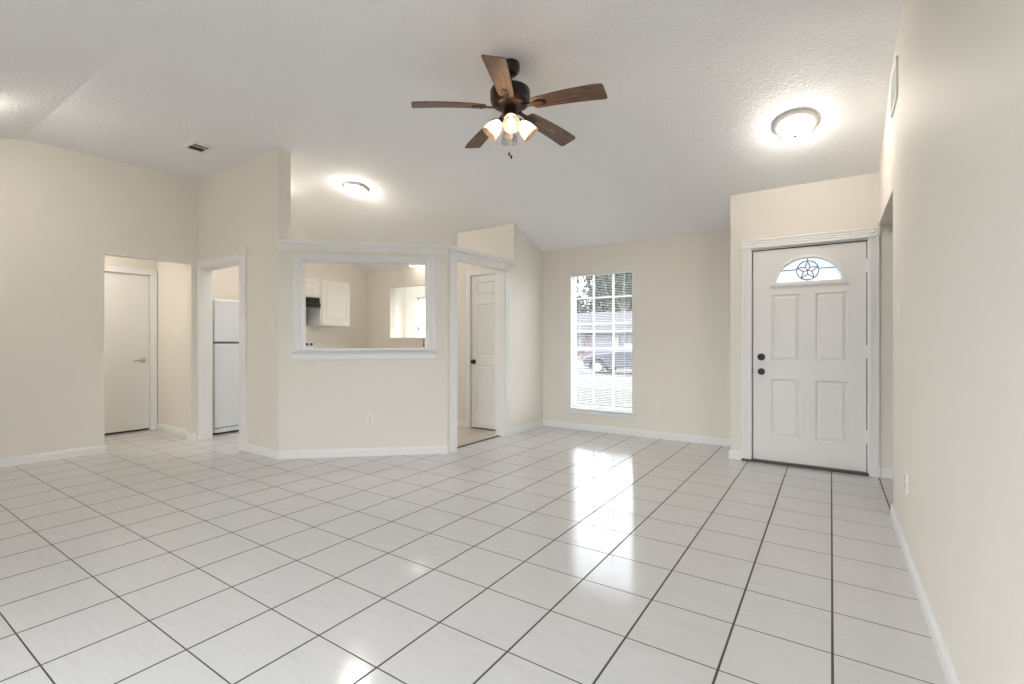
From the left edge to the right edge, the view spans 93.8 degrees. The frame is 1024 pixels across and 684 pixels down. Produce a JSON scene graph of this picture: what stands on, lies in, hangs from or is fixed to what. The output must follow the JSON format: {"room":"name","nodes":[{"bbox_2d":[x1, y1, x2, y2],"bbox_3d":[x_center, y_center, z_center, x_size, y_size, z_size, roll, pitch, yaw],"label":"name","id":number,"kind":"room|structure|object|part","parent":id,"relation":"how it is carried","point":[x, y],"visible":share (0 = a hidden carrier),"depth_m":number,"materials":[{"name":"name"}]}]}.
{"room":"empty living room","nodes":[
{"label":"empty living room","id":0,"kind":"room"},
{"bbox_2d":[0,139,197,457],"bbox_3d":[-4.980,-0.402,4.335,0.120,3.145,3.726,0,0,39],"label":"wall","id":1,"kind":"structure","parent":0,"point":[62,211],"depth_m":4.85,"materials":[{"name":"white paint"}]},
{"bbox_2d":[0,445,106,466],"bbox_3d":[-5.240,1.130,4.001,0.134,0.082,2.858,0,0,39],"label":"baseboard","id":2,"kind":"structure","parent":1,"relation":"attached to","point":[40,457],"depth_m":4.74,"materials":[{"name":"white paint"}]},
{"bbox_2d":[105,255,155,275],"bbox_3d":[-5.495,-0.049,5.596,0.150,2.440,2.430,0,0,34],"label":"wall","id":3,"kind":"structure","parent":0,"point":[109,260],"depth_m":6.25,"materials":[{"name":"white paint"}]},
{"bbox_2d":[105,272,148,434],"bbox_3d":[-5.092,0.145,6.024,0.087,2.049,0.900,0,0,34],"label":"door","id":4,"kind":"structure","parent":3,"relation":"in","point":[126,295],"depth_m":6.19,"materials":[{"name":"white paint"}]},
{"bbox_2d":[105,265,156,429],"bbox_3d":[-5.086,0.099,6.025,0.060,2.145,1.048,0,0,34],"label":"trim","id":5,"kind":"structure","parent":3,"relation":"attached to","point":[152,274],"depth_m":6.41,"materials":[{"name":"white paint"}]},
{"bbox_2d":[156,148,290,450],"bbox_3d":[-3.549,-0.404,5.683,2.995,3.150,0.130,0,0,34],"label":"wall","id":6,"kind":"structure","parent":0,"point":[247,203],"depth_m":5.10,"materials":[{"name":"white paint"}]},
{"bbox_2d":[157,423,196,440],"bbox_3d":[-4.300,1.130,6.073,1.272,0.082,0.115,0,0,34],"label":"baseboard","id":7,"kind":"structure","parent":6,"relation":"attached to","point":[168,428],"depth_m":6.09,"materials":[{"name":"white paint"}]},
{"bbox_2d":[197,246,246,451],"bbox_3d":[-3.271,0.071,5.485,1.113,2.200,0.161,0,0,34],"label":"trim","id":8,"kind":"structure","parent":6,"relation":"attached to","point":[205,268],"depth_m":5.72,"materials":[{"name":"white paint"}]},
{"bbox_2d":[246,444,277,458],"bbox_3d":[-2.591,1.130,4.960,0.600,0.082,0.015,0,0,34],"label":"baseboard","id":9,"kind":"structure","parent":6,"relation":"attached to","point":[267,452],"depth_m":4.94,"materials":[{"name":"white paint"}]},
{"bbox_2d":[213,228,367,347],"bbox_3d":[-3.485,-0.402,7.598,0.120,3.145,3.130,0,0,34],"label":"wall","id":10,"kind":"structure","parent":0,"point":[225,280],"depth_m":8.19,"materials":[{"name":"white paint"}]},
{"bbox_2d":[306,309,307,325],"bbox_3d":[-3.502,-0.404,7.459,0.008,0.290,0.700,0,0,34],"label":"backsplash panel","id":11,"kind":"object","parent":10,"relation":"attached to","point":[306,309],"visible":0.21,"depth_m":7.74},
{"bbox_2d":[306,277,319,297],"bbox_3d":[-3.359,-0.846,7.364,0.349,0.297,0.700,0,0,34],"label":"upper cabinet","id":12,"kind":"object","parent":10,"relation":"attached to","point":[312,284],"visible":0.38,"depth_m":7.46,"materials":[{"name":"white paint"}]},
{"bbox_2d":[306,297,320,308],"bbox_3d":[-3.351,-0.614,7.358,0.368,0.161,0.690,0,0,34],"label":"range hood","id":13,"kind":"object","parent":12,"relation":"attached to","point":[311,302],"visible":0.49,"depth_m":7.46,"materials":[{"name":"black metal"}]},
{"bbox_2d":[308,280,349,326],"bbox_3d":[-3.007,-0.622,7.892,0.349,0.725,0.560,0,0,34],"label":"upper cabinet","id":14,"kind":"object","parent":10,"relation":"attached to","point":[334,311],"visible":0.91,"depth_m":7.74,"materials":[{"name":"white paint"}]},
{"bbox_3d":[-2.869,-0.622,7.801,0.018,0.685,0.524,0,0,34],"label":"door","id":15,"kind":"part","parent":14,"relation":"part of","materials":[{"name":"white paint"}]},
{"bbox_2d":[279,250,446,450],"bbox_3d":[-1.519,0.091,4.984,1.675,2.160,0.130,0,0,-8],"label":"wall","id":16,"kind":"structure","parent":0,"point":[324,403],"depth_m":4.91,"materials":[{"name":"white paint"}]},
{"bbox_2d":[278,446,446,458],"bbox_3d":[-1.509,1.130,4.915,1.675,0.082,0.015,0,0,-8],"label":"baseboard","id":17,"kind":"structure","parent":16,"relation":"attached to","point":[417,450],"depth_m":4.90,"materials":[{"name":"white paint"}]},
{"bbox_2d":[292,348,435,358],"bbox_3d":[-1.510,0.121,4.986,1.419,0.110,0.250,0,0,-8],"label":"trim","id":18,"kind":"structure","parent":16,"relation":"attached to","point":[305,353],"depth_m":4.89,"materials":[{"name":"white paint"}]},
{"bbox_2d":[292,254,435,351],"bbox_3d":[-1.508,-0.394,4.975,1.421,0.980,0.152,0,0,-8],"label":"trim","id":19,"kind":"structure","parent":16,"relation":"attached to","point":[299,261],"depth_m":4.92,"materials":[{"name":"white paint"}]},
{"bbox_2d":[367,414,373,424],"bbox_3d":[-1.457,0.795,4.924,0.072,0.116,0.011,0,0,-8],"label":"wall outlet","id":20,"kind":"object","parent":16,"relation":"attached to","point":[370,417],"visible":1,"depth_m":4.92,"materials":[{"name":"white plastic"}]},
{"bbox_2d":[278,239,514,264],"bbox_3d":[-1.051,-0.974,5.244,2.704,0.105,0.774,0,0,-28],"label":"trim","id":21,"kind":"structure","parent":16,"relation":"attached to","point":[283,244],"depth_m":4.92,"materials":[{"name":"white paint"}]},
{"bbox_2d":[396,286,424,336],"bbox_3d":[-1.324,-0.129,8.706,2.890,2.600,1.110,0,0,34],"label":"wall","id":22,"kind":"structure","parent":0,"point":[406,297],"depth_m":9.70,"materials":[{"name":"white paint"}]},
{"bbox_2d":[418,297,424,336],"bbox_3d":[-1.034,-0.289,9.150,2.060,1.220,0.040,0,0,34],"label":"window","id":23,"kind":"structure","parent":22,"relation":"in","point":[420,298],"depth_m":9.70,"materials":[{"name":"white paint"}]},
{"bbox_2d":[0,0,903,272],"bbox_3d":[-1.461,-1.611,3.879,7.670,0.986,7.080,0,0,34],"label":"ceiling","id":24,"kind":"structure","parent":0,"point":[696,90],"depth_m":3.72,"materials":[{"name":"white paint"}]},
{"bbox_2d":[181,141,214,153],"bbox_3d":[-3.133,-1.939,4.783,0.270,0.014,0.200,0,0,34],"label":"ceiling vent","id":25,"kind":"object","parent":24,"relation":"in","point":[194,146],"visible":1,"depth_m":4.78,"materials":[{"name":"white metal"}]},
{"bbox_2d":[343,181,368,197],"bbox_3d":[-1.925,-1.859,5.916,0.310,0.162,0.310,0,0,-11],"label":"ceiling light","id":26,"kind":"object","parent":24,"relation":"attached to","point":[355,189],"visible":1,"depth_m":5.83,"materials":[{"name":"white glass"}]},
{"bbox_3d":[-1.931,-1.840,5.907,0.249,0.092,0.249,0,-9,34],"label":"lamp shade","id":27,"kind":"part","parent":26,"relation":"part of","materials":[{"name":"white glass"}]},
{"bbox_2d":[411,54,607,158],"bbox_3d":[0.023,-1.614,3.351,1.298,0.670,1.308,0,0,34],"label":"ceiling fan","id":28,"kind":"object","parent":24,"relation":"hanging from","point":[510,97],"visible":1,"depth_m":3.27,"materials":[{"name":"brown wood"}]},
{"bbox_3d":[-0.429,-1.614,3.277,0.506,0.062,0.142,0,0,-10],"label":"blade","id":29,"kind":"part","parent":28,"relation":"part of","materials":[{"name":"brown wood"}]},
{"bbox_3d":[-0.210,-1.614,3.724,0.142,0.062,0.506,0,0,-28],"label":"blade","id":30,"kind":"part","parent":28,"relation":"part of","materials":[{"name":"brown wood"}]},
{"bbox_3d":[-0.122,-1.495,3.344,0.120,0.118,0.120,42,-2,-2],"label":"lamp shade","id":31,"kind":"part","parent":28,"relation":"part of","materials":[{"name":"white glass"}]},
{"bbox_3d":[-0.072,-1.614,2.931,0.142,0.062,0.506,0,0,8],"label":"blade","id":32,"kind":"part","parent":28,"relation":"part of","materials":[{"name":"brown wood"}]},
{"bbox_3d":[-0.018,-1.500,3.455,0.052,0.081,0.052,0,42,-3],"label":"bulb","id":33,"kind":"part","parent":28,"relation":"part of","materials":[{"name":"white glass"}]},
{"bbox_3d":[-0.007,-1.495,3.240,0.120,0.118,0.120,0,-42,-3],"label":"lamp shade","id":34,"kind":"part","parent":28,"relation":"part of","materials":[{"name":"white glass"}]},
{"bbox_3d":[-0.007,-1.500,3.245,0.052,0.081,0.052,0,-42,-3],"label":"bulb","id":35,"kind":"part","parent":28,"relation":"part of","materials":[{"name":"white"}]},
{"bbox_3d":[0.097,-1.495,3.356,0.120,0.118,0.120,-42,2,-2],"label":"lamp shade","id":36,"kind":"part","parent":28,"relation":"part of","materials":[{"name":"white glass"}]},
{"bbox_3d":[0.282,-1.614,3.654,0.142,0.062,0.506,0,0,44],"label":"blade","id":37,"kind":"part","parent":28,"relation":"part of","materials":[{"name":"brown wood"}]},
{"bbox_3d":[0.367,-1.614,3.164,0.506,0.062,0.142,0,0,26],"label":"blade","id":38,"kind":"part","parent":28,"relation":"part of","materials":[{"name":"brown wood"}]},
{"bbox_2d":[773,109,818,139],"bbox_3d":[2.268,-1.709,3.833,0.303,0.182,0.303,0,0,-10],"label":"ceiling light","id":39,"kind":"object","parent":24,"relation":"attached to","point":[796,124],"visible":1,"depth_m":3.75,"materials":[{"name":"white glass"}]},
{"bbox_3d":[2.255,-1.678,3.814,0.249,0.092,0.249,0,-19,34],"label":"lamp shade","id":40,"kind":"part","parent":39,"relation":"part of","materials":[{"name":"white glass"}]},
{"bbox_2d":[457,421,465,427],"bbox_3d":[-0.689,1.130,6.578,0.165,0.082,0.015,0,0,34],"label":"baseboard","id":41,"kind":"structure","parent":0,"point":[459,423],"depth_m":6.57,"materials":[{"name":"white paint"}]},
{"bbox_2d":[0,426,946,683],"bbox_3d":[-1.157,1.229,3.677,9.500,0.124,7.080,0,0,34],"label":"floor","id":42,"kind":"structure","parent":0,"point":[543,554],"depth_m":2.48,"materials":[{"name":"tile"}]},
{"bbox_2d":[213,299,238,434],"bbox_3d":[-3.752,0.317,6.478,0.646,1.707,0.760,0,0,34],"label":"refrigerator","id":43,"kind":"object","parent":42,"relation":"on","point":[225,312],"visible":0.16,"depth_m":6.12,"materials":[{"name":"white metal"}]},
{"bbox_3d":[-3.543,0.553,6.339,0.052,1.065,0.760,0,0,34],"label":"fridge door","id":44,"kind":"part","parent":43,"relation":"part of","materials":[{"name":"white metal"}]},
{"bbox_3d":[-3.543,-0.269,6.339,0.052,0.536,0.760,0,0,34],"label":"freezer door","id":45,"kind":"part","parent":43,"relation":"part of","materials":[{"name":"white metal"}]},
{"bbox_2d":[306,342,313,347],"bbox_3d":[-3.192,0.572,7.289,0.690,1.158,0.760,0,0,34],"label":"range","id":46,"kind":"object","parent":42,"relation":"on","point":[308,344],"visible":0.09,"depth_m":7.69,"materials":[{"name":"white ceramic"}]},
{"bbox_2d":[457,225,505,421],"bbox_3d":[-0.215,-0.169,6.707,0.810,2.680,0.730,0,0,34],"label":"wall","id":47,"kind":"structure","parent":0,"point":[492,240],"depth_m":6.56,"materials":[{"name":"white paint"}]},
{"bbox_2d":[466,269,495,427],"bbox_3d":[-0.326,0.104,6.395,0.638,2.133,0.114,0,0,34],"label":"trim","id":48,"kind":"structure","parent":47,"relation":"attached to","point":[469,274],"depth_m":6.50,"materials":[{"name":"white paint"}]},
{"bbox_2d":[470,274,495,429],"bbox_3d":[-0.359,0.130,6.365,0.476,2.042,0.093,0,0,34],"label":"door","id":49,"kind":"structure","parent":47,"relation":"in","point":[483,287],"depth_m":6.40,"materials":[{"name":"white paint"}]},
{"bbox_2d":[447,223,542,444],"bbox_3d":[-0.179,-0.190,5.914,0.130,2.721,2.010,0,0,34],"label":"wall","id":50,"kind":"structure","parent":0,"point":[526,276],"depth_m":6.29,"materials":[{"name":"white paint"}]},
{"bbox_2d":[457,435,499,447],"bbox_3d":[-0.414,1.167,5.593,0.025,0.008,0.906,0,0,34],"label":"trim","id":51,"kind":"structure","parent":50,"relation":"attached to","point":[497,435],"depth_m":5.60,"materials":[{"name":"beige wood"}]},
{"bbox_2d":[449,249,510,452],"bbox_3d":[-0.389,0.096,5.568,0.172,2.150,1.135,0,0,34],"label":"trim","id":52,"kind":"structure","parent":50,"relation":"attached to","point":[502,269],"depth_m":5.92,"materials":[{"name":"white paint"}]},
{"bbox_2d":[447,420,542,452],"bbox_3d":[-0.120,1.130,5.875,0.015,0.082,2.010,0,0,34],"label":"baseboard","id":53,"kind":"structure","parent":50,"relation":"attached to","point":[522,428],"depth_m":6.29,"materials":[{"name":"white paint"}]},
{"bbox_2d":[368,230,729,438],"bbox_3d":[-0.019,-0.061,7.093,6.210,2.464,0.130,0,0,34],"label":"wall","id":54,"kind":"structure","parent":0,"point":[681,284],"depth_m":5.81,"materials":[{"name":"white paint"}]},
{"bbox_2d":[387,337,424,342],"bbox_3d":[-1.492,-0.034,8.055,1.608,0.088,0.160,0,0,34],"label":"trim","id":55,"kind":"structure","parent":54,"relation":"attached to","point":[397,339],"depth_m":8.17,"materials":[{"name":"white paint"}]},
{"bbox_2d":[570,268,632,412],"bbox_3d":[1.167,-0.018,6.260,0.878,1.808,0.063,0,0,34],"label":"trim","id":56,"kind":"structure","parent":54,"relation":"attached to","point":[571,277],"depth_m":6.47,"materials":[{"name":"white paint"}]},
{"bbox_2d":[566,407,636,418],"bbox_3d":[1.158,0.921,6.246,0.966,0.074,0.096,0,0,34],"label":"window sill","id":57,"kind":"structure","parent":54,"relation":"attached to","point":[601,412],"depth_m":6.20,"materials":[{"name":"white paint"}]},
{"bbox_2d":[573,274,631,411],"bbox_3d":[1.204,-0.018,6.316,0.882,1.813,0.070,0,0,34],"label":"window","id":58,"kind":"structure","parent":54,"relation":"in","point":[575,348],"depth_m":6.38,"materials":[{"name":"white paint"}]},
{"bbox_2d":[572,270,631,407],"bbox_3d":[1.166,-0.038,6.258,0.844,1.738,0.041,0,0,34],"label":"window blind","id":59,"kind":"object","parent":58,"relation":"attached to","point":[624,271],"visible":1,"depth_m":6.25,"materials":[{"name":"white plastic"}]},
{"bbox_3d":[1.168,0.824,6.261,0.844,0.015,0.024,0,0,34],"label":"rail","id":60,"kind":"part","parent":59,"relation":"part of","materials":[{"name":"white plastic"}]},
{"bbox_3d":[1.204,0.096,6.316,0.820,0.044,0.040,0,0,34],"label":"meeting rail","id":61,"kind":"part","parent":58,"relation":"part of","materials":[{"name":"white paint"}]},
{"bbox_2d":[543,420,729,446],"bbox_3d":[1.478,1.130,6.013,2.520,0.082,0.015,0,0,34],"label":"baseboard","id":62,"kind":"structure","parent":54,"relation":"attached to","point":[596,428],"depth_m":5.92,"materials":[{"name":"white paint"}]},
{"bbox_2d":[652,402,657,410],"bbox_3d":[1.741,0.786,5.839,0.072,0.116,0.011,0,0,34],"label":"wall outlet","id":63,"kind":"object","parent":54,"relation":"attached to","point":[654,404],"visible":1,"depth_m":5.83,"materials":[{"name":"white plastic"}]},
{"bbox_2d":[730,172,892,476],"bbox_3d":[3.312,-0.167,4.156,2.590,2.676,0.130,0,0,34],"label":"wall","id":64,"kind":"structure","parent":0,"point":[846,203],"depth_m":4.42,"materials":[{"name":"white paint"}]},
{"bbox_2d":[741,458,868,475],"bbox_3d":[2.732,1.160,4.518,1.013,0.022,0.150,0,0,34],"label":"threshold","id":65,"kind":"object","parent":64,"relation":"attached to","point":[742,459],"depth_m":4.43,"materials":[{"name":"brown metal"}]},
{"bbox_2d":[752,240,866,471],"bbox_3d":[2.743,0.125,4.468,0.924,2.046,0.106,0,0,34],"label":"door","id":66,"kind":"structure","parent":64,"relation":"in","point":[809,303],"depth_m":4.46,"materials":[{"name":"white paint"}]},
{"bbox_3d":[2.420,0.288,4.657,0.064,0.064,0.062,0,0,34],"label":"knob","id":67,"kind":"part","parent":66,"relation":"part of","materials":[{"name":"black metal"}]},
{"bbox_2d":[740,226,879,477],"bbox_3d":[2.761,0.084,4.500,1.102,2.174,0.168,0,0,34],"label":"trim","id":68,"kind":"structure","parent":64,"relation":"attached to","point":[872,233],"depth_m":4.28,"materials":[{"name":"white paint"}]},
{"bbox_2d":[729,450,892,478],"bbox_3d":[3.205,1.130,4.143,2.453,0.082,0.015,0,0,34],"label":"baseboard","id":69,"kind":"structure","parent":64,"relation":"attached to","point":[885,472],"depth_m":4.14,"materials":[{"name":"white paint"}]},
{"bbox_2d":[878,0,1023,683],"bbox_3d":[1.509,-0.402,1.536,0.120,3.145,6.230,0,0,34],"label":"wall","id":70,"kind":"structure","parent":0,"point":[951,172],"depth_m":1.50,"materials":[{"name":"white paint"}]},
{"bbox_2d":[890,56,897,117],"bbox_3d":[2.460,-1.634,3.084,0.013,0.262,0.330,0,0,34],"label":"air vent","id":71,"kind":"object","parent":70,"relation":"in","point":[894,77],"visible":0.97,"depth_m":3.05,"materials":[{"name":"white paint"}]},
{"bbox_2d":[895,304,899,322],"bbox_3d":[2.347,-0.174,2.919,0.018,0.116,0.072,0,0,34],"label":"light switch","id":72,"kind":"object","parent":70,"relation":"attached to","point":[898,305],"visible":1,"depth_m":2.89,"materials":[{"name":"white plastic"}]},
{"bbox_3d":[2.351,-0.174,2.916,0.007,0.116,0.072,0,0,34],"label":"plate","id":73,"kind":"part","parent":72,"relation":"part of","materials":[{"name":"white plastic"}]},
{"bbox_2d":[905,470,907,493],"bbox_3d":[2.145,0.761,2.609,0.011,0.116,0.072,0,0,34],"label":"wall outlet","id":74,"kind":"object","parent":70,"relation":"attached to","point":[906,472],"visible":1,"depth_m":2.58,"materials":[{"name":"white plastic"}]},
{"bbox_2d":[890,505,960,683],"bbox_3d":[1.186,1.130,1.063,0.133,0.082,5.083,0,0,34],"label":"baseboard","id":75,"kind":"structure","parent":70,"relation":"attached to","point":[948,668],"depth_m":2.00,"materials":[{"name":"white paint"}]},
{"label":"outside","id":76,"kind":"structure","parent":0,"visible":0},
{"bbox_2d":[576,359,590,369],"bbox_3d":[3.962,1.656,34.839,9.000,0.330,13.400,0,0,34],"label":"driveway","id":77,"kind":"structure","parent":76,"point":[578,362],"depth_m":30.40,"materials":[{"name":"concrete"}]},
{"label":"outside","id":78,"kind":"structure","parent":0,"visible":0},
{"bbox_3d":[-5.951,1.671,63.716,39.500,0.300,50.500,0,0,34],"label":"lawn","id":79,"kind":"structure","parent":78,"visible":0},
{"bbox_2d":[576,277,592,312],"bbox_3d":[5.520,-6.295,60.664,8.158,15.652,8.123,0,0,34],"label":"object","id":80,"kind":"object","parent":79,"relation":"on","point":[580,306],"visible":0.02,"depth_m":60.41,"materials":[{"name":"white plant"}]},
{"bbox_2d":[576,311,631,358],"bbox_3d":[11.504,-0.654,43.376,23.000,4.350,10.630,0,0,34],"label":"house","id":81,"kind":"structure","parent":79,"relation":"on","point":[603,339],"depth_m":41.03,"materials":[{"name":"brick"}]},
{"bbox_2d":[582,272,631,311],"bbox_3d":[12.939,-5.952,56.212,8.171,14.964,8.026,0,0,34],"label":"tree","id":82,"kind":"object","parent":79,"relation":"on","point":[629,279],"visible":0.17,"depth_m":54.96,"materials":[{"name":"green plant"}]},
{"bbox_2d":[584,279,631,312],"bbox_3d":[15.380,-6.091,68.393,10.686,15.244,9.785,0,0,34],"label":"tree","id":83,"kind":"object","parent":79,"relation":"on","point":[616,306],"visible":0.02,"depth_m":66.44,"materials":[{"name":"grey plant"}]},
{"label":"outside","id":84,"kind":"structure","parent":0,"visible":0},
{"bbox_2d":[584,368,631,370],"bbox_3d":[39.423,1.671,33.526,51.500,0.300,50.500,0,0,34],"label":"lawn","id":85,"kind":"structure","parent":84,"point":[620,369],"depth_m":26.50,"materials":[{"name":"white plant"}]},
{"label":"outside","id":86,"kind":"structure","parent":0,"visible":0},
{"bbox_2d":[576,387,631,408],"bbox_3d":[-2.628,1.671,14.102,100.000,0.300,8.630,0,0,34],"label":"lawn","id":87,"kind":"structure","parent":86,"point":[581,391],"depth_m":13.13,"materials":[{"name":"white plant"}]},
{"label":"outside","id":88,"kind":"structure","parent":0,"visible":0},
{"bbox_2d":[576,369,631,389],"bbox_3d":[2.504,1.681,21.816,100.000,0.280,9.900,0,0,34],"label":"street","id":89,"kind":"structure","parent":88,"point":[621,374],"depth_m":19.18,"materials":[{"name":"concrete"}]},
{"bbox_2d":[583,343,631,373],"bbox_3d":[5.988,0.806,23.161,4.790,1.470,1.800,0,0,34],"label":"car","id":90,"kind":"object","parent":89,"relation":"on","point":[599,362],"visible":0.43,"depth_m":22.95,"materials":[{"name":"black paint"}]}
]}

